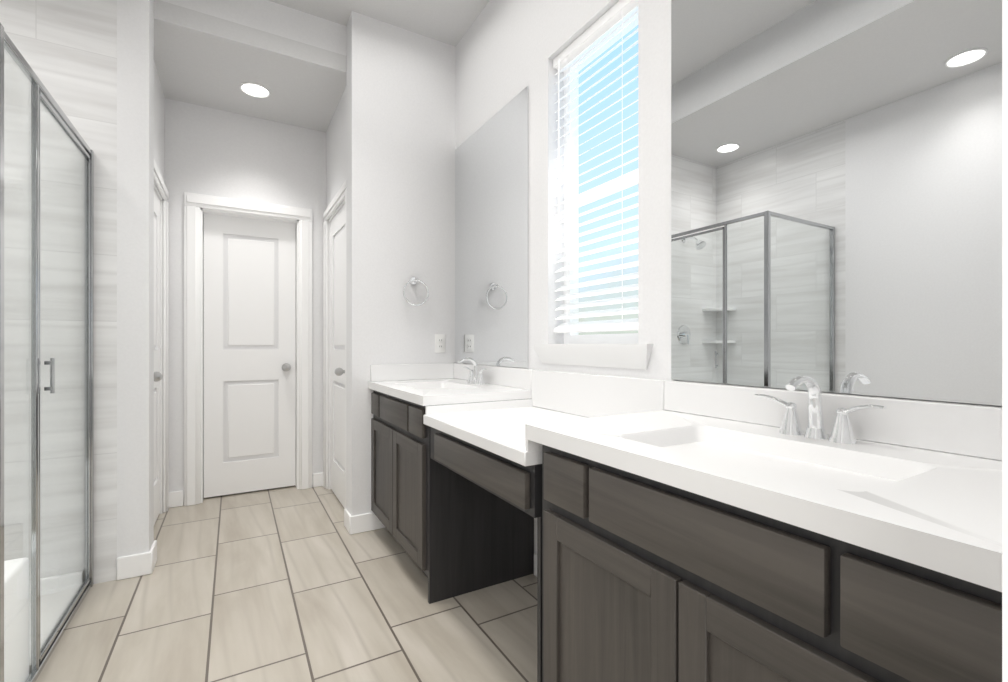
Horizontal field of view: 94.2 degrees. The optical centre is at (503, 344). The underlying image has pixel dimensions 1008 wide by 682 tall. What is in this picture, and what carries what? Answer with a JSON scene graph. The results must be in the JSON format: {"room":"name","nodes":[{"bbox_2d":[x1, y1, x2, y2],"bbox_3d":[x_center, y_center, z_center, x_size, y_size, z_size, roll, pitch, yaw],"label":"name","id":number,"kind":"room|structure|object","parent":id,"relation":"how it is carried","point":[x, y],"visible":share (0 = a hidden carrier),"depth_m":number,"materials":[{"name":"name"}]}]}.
{"room":"bathroom","nodes":[
{"label":"bathroom","id":0,"kind":"room"},
{"bbox_2d":[117,0,153,557],"bbox_3d":[-1.783,-0.420,2.268,0.120,3.020,0.150,0,0,-30],"label":"wall","id":1,"kind":"structure","parent":0,"point":[135,276],"depth_m":2.21,"materials":[{"name":"paint"}]},
{"bbox_2d":[154,62,164,182],"bbox_3d":[-2.099,-0.255,2.696,0.140,2.790,0.910,0,0,-30],"label":"wall","id":2,"kind":"structure","parent":0,"point":[159,128],"depth_m":2.91,"materials":[{"name":"paint"}]},
{"bbox_2d":[154,190,161,524],"bbox_3d":[-2.027,0.073,2.732,0.113,2.009,0.682,0,0,-30],"label":"door","id":3,"kind":"structure","parent":2,"relation":"in","point":[157,376],"depth_m":2.91,"materials":[{"name":"white wood"}]},
{"bbox_2d":[154,160,168,513],"bbox_3d":[-2.077,0.030,2.704,0.144,2.119,0.878,0,0,-30],"label":"door frame","id":4,"kind":"structure","parent":2,"relation":"attached to","point":[161,190],"depth_m":3.04,"materials":[{"name":"white wood"}]},
{"bbox_2d":[0,0,455,583],"bbox_3d":[-1.552,-0.420,2.401,2.773,3.020,0.150,0,0,-30],"label":"wall","id":5,"kind":"structure","parent":0,"point":[67,49],"depth_m":2.17,"materials":[{"name":"paint"}]},
{"bbox_2d":[403,277,428,305],"bbox_3d":[-0.544,-0.328,2.856,0.163,0.186,0.068,0,0,-30],"label":"towel ring","id":6,"kind":"object","parent":5,"relation":"attached to","point":[412,280],"visible":1,"depth_m":2.84,"materials":[{"name":"silver metal"}]},
{"bbox_2d":[435,334,444,352],"bbox_3d":[-0.404,-0.010,2.970,0.070,0.116,0.008,0,0,-30],"label":"electrical outlet plate","id":7,"kind":"object","parent":5,"relation":"attached to","point":[439,343],"visible":1,"depth_m":2.97,"materials":[{"name":"white plastic"}]},
{"bbox_2d":[165,98,325,505],"bbox_3d":[-1.860,-0.255,3.441,1.260,2.790,0.140,0,0,-30],"label":"wall","id":8,"kind":"structure","parent":0,"point":[216,152],"depth_m":3.33,"materials":[{"name":"paint"}]},
{"bbox_2d":[184,192,311,505],"bbox_3d":[-1.845,0.027,3.423,0.809,2.126,0.145,0,0,-30],"label":"door frame","id":9,"kind":"structure","parent":8,"relation":"attached to","point":[197,207],"depth_m":3.26,"materials":[{"name":"white wood"}]},
{"bbox_2d":[204,213,295,497],"bbox_3d":[-1.848,0.073,3.428,0.595,2.010,0.113,0,0,-30],"label":"door","id":10,"kind":"structure","parent":8,"relation":"in","point":[249,354],"depth_m":3.44,"materials":[{"name":"white wood"}]},
{"bbox_2d":[154,0,345,131],"bbox_3d":[-1.627,-1.700,3.038,1.260,0.100,1.030,0,0,-30],"label":"ceiling","id":11,"kind":"structure","parent":0,"point":[205,60],"depth_m":2.80,"materials":[{"name":"paint"}]},
{"bbox_2d":[239,82,270,97],"bbox_3d":[-1.606,-1.646,3.022,0.178,0.014,0.178,0,0,-30],"label":"recessed light","id":12,"kind":"object","parent":11,"relation":"in","point":[253,89],"visible":0.98,"depth_m":3.02,"materials":[{"name":"white"}]},
{"bbox_2d":[161,0,345,55],"bbox_3d":[-1.395,-1.840,2.636,1.260,0.180,0.100,0,0,-30],"label":"wall","id":13,"kind":"structure","parent":0,"point":[268,16],"depth_m":2.65,"materials":[{"name":"paint"}]},
{"bbox_2d":[29,486,536,681],"bbox_3d":[-0.732,1.140,1.101,3.253,0.100,5.640,0,0,-30],"label":"floor","id":14,"kind":"structure","parent":0,"point":[289,584],"depth_m":1.90,"materials":[{"name":"tile"}]},
{"bbox_2d":[4,558,83,681],"bbox_3d":[-2.009,0.890,1.494,0.831,0.400,0.960,0,0,-30],"label":"shower pan","id":15,"kind":"object","parent":14,"relation":"on","point":[28,612],"depth_m":1.49,"materials":[{"name":"white plastic"}]},
{"bbox_2d":[0,23,93,681],"bbox_3d":[-1.982,0.105,1.491,0.877,1.970,0.994,0,0,-30],"label":"shower enclosure","id":16,"kind":"object","parent":14,"relation":"on","point":[40,93],"visible":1,"depth_m":1.55,"materials":[{"name":"clear glass"}]},
{"bbox_2d":[368,357,533,603],"bbox_3d":[-0.326,0.579,2.488,0.558,1.022,0.919,0,0,-30],"label":"bathroom vanity","id":17,"kind":"object","parent":14,"relation":"on","point":[453,534],"visible":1,"depth_m":2.14,"materials":[{"name":"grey wood"}]},
{"bbox_2d":[423,369,664,681],"bbox_3d":[0.102,0.603,1.748,0.558,0.974,0.786,0,0,-30],"label":"vanity","id":18,"kind":"object","parent":14,"relation":"on","point":[488,447],"visible":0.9,"depth_m":1.68,"materials":[{"name":"white stone"}]},
{"bbox_2d":[525,375,1001,681],"bbox_3d":[0.540,0.579,0.988,0.558,1.022,0.965,0,0,-30],"label":"bathroom vanity","id":19,"kind":"object","parent":14,"relation":"on","point":[698,532],"visible":1,"depth_m":0.83,"materials":[{"name":"grey wood"}]},
{"bbox_2d":[326,88,345,207],"bbox_3d":[-1.095,-0.255,3.276,0.140,2.790,0.910,0,0,-30],"label":"wall","id":20,"kind":"structure","parent":0,"point":[335,155],"depth_m":3.26,"materials":[{"name":"paint"}]},
{"bbox_2d":[116,472,536,580],"bbox_3d":[-1.057,1.038,1.664,2.653,0.105,3.740,0,0,-30],"label":"baseboard","id":21,"kind":"structure","parent":20,"relation":"attached to","point":[134,565],"depth_m":2.69,"materials":[{"name":"white"}]},
{"bbox_2d":[323,180,345,507],"bbox_3d":[-1.112,0.030,3.261,0.144,2.119,0.878,0,0,-30],"label":"door frame","id":22,"kind":"structure","parent":20,"relation":"attached to","point":[336,204],"depth_m":3.54,"materials":[{"name":"white wood"}]},
{"bbox_2d":[330,204,344,508],"bbox_3d":[-1.162,0.073,3.232,0.113,2.009,0.682,0,0,-30],"label":"door","id":23,"kind":"structure","parent":20,"relation":"in","point":[337,354],"depth_m":3.29,"materials":[{"name":"white wood"}]},
{"bbox_2d":[269,0,489,46],"bbox_3d":[-0.348,-1.980,1.537,1.833,0.100,3.050,0,0,-30],"label":"ceiling","id":24,"kind":"structure","parent":0,"point":[450,22],"depth_m":2.72,"materials":[{"name":"paint"}]},
{"bbox_2d":[456,0,1001,552],"bbox_3d":[0.410,-0.420,1.917,0.140,3.020,2.950,0,0,-30],"label":"wall","id":25,"kind":"structure","parent":0,"point":[508,50],"depth_m":2.15,"materials":[{"name":"paint"}]},
{"bbox_2d":[455,86,527,367],"bbox_3d":[-0.099,-0.574,2.651,0.006,1.373,0.862,0,0,-30],"label":"mirror","id":26,"kind":"object","parent":25,"relation":"attached to","point":[491,241],"visible":1,"depth_m":2.56,"materials":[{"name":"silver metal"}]},
{"bbox_2d":[534,10,652,368],"bbox_3d":[0.386,-0.613,1.926,0.172,1.395,0.690,0,0,-30],"label":"window frame","id":27,"kind":"structure","parent":25,"relation":"in","point":[633,356],"depth_m":2.04,"materials":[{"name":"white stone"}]},
{"bbox_2d":[553,0,637,332],"bbox_3d":[0.381,-0.681,1.923,0.068,1.253,0.538,0,0,-30],"label":"window blind","id":28,"kind":"object","parent":27,"relation":"attached to","point":[615,16],"visible":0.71,"depth_m":1.91,"materials":[{"name":"white plastic"}]},
{"bbox_2d":[671,0,1001,405],"bbox_3d":[0.783,-0.574,1.122,0.006,1.373,0.940,0,0,-30],"label":"mirror","id":29,"kind":"object","parent":25,"relation":"attached to","point":[836,196],"visible":1,"depth_m":1.10,"materials":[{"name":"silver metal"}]},
{"bbox_2d":[1002,0,1007,681],"bbox_3d":[-0.144,-0.420,-0.037,2.773,3.020,0.120,0,0,-30],"label":"wall","id":30,"kind":"structure","parent":0,"point":[1004,340],"depth_m":0.30,"materials":[{"name":"paint"}]},
{"label":"outside","id":31,"kind":"structure","parent":0,"visible":0},
{"bbox_2d":[579,25,637,334],"bbox_3d":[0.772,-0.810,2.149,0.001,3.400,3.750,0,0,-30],"label":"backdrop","id":32,"kind":"structure","parent":31,"point":[630,121],"depth_m":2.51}
]}

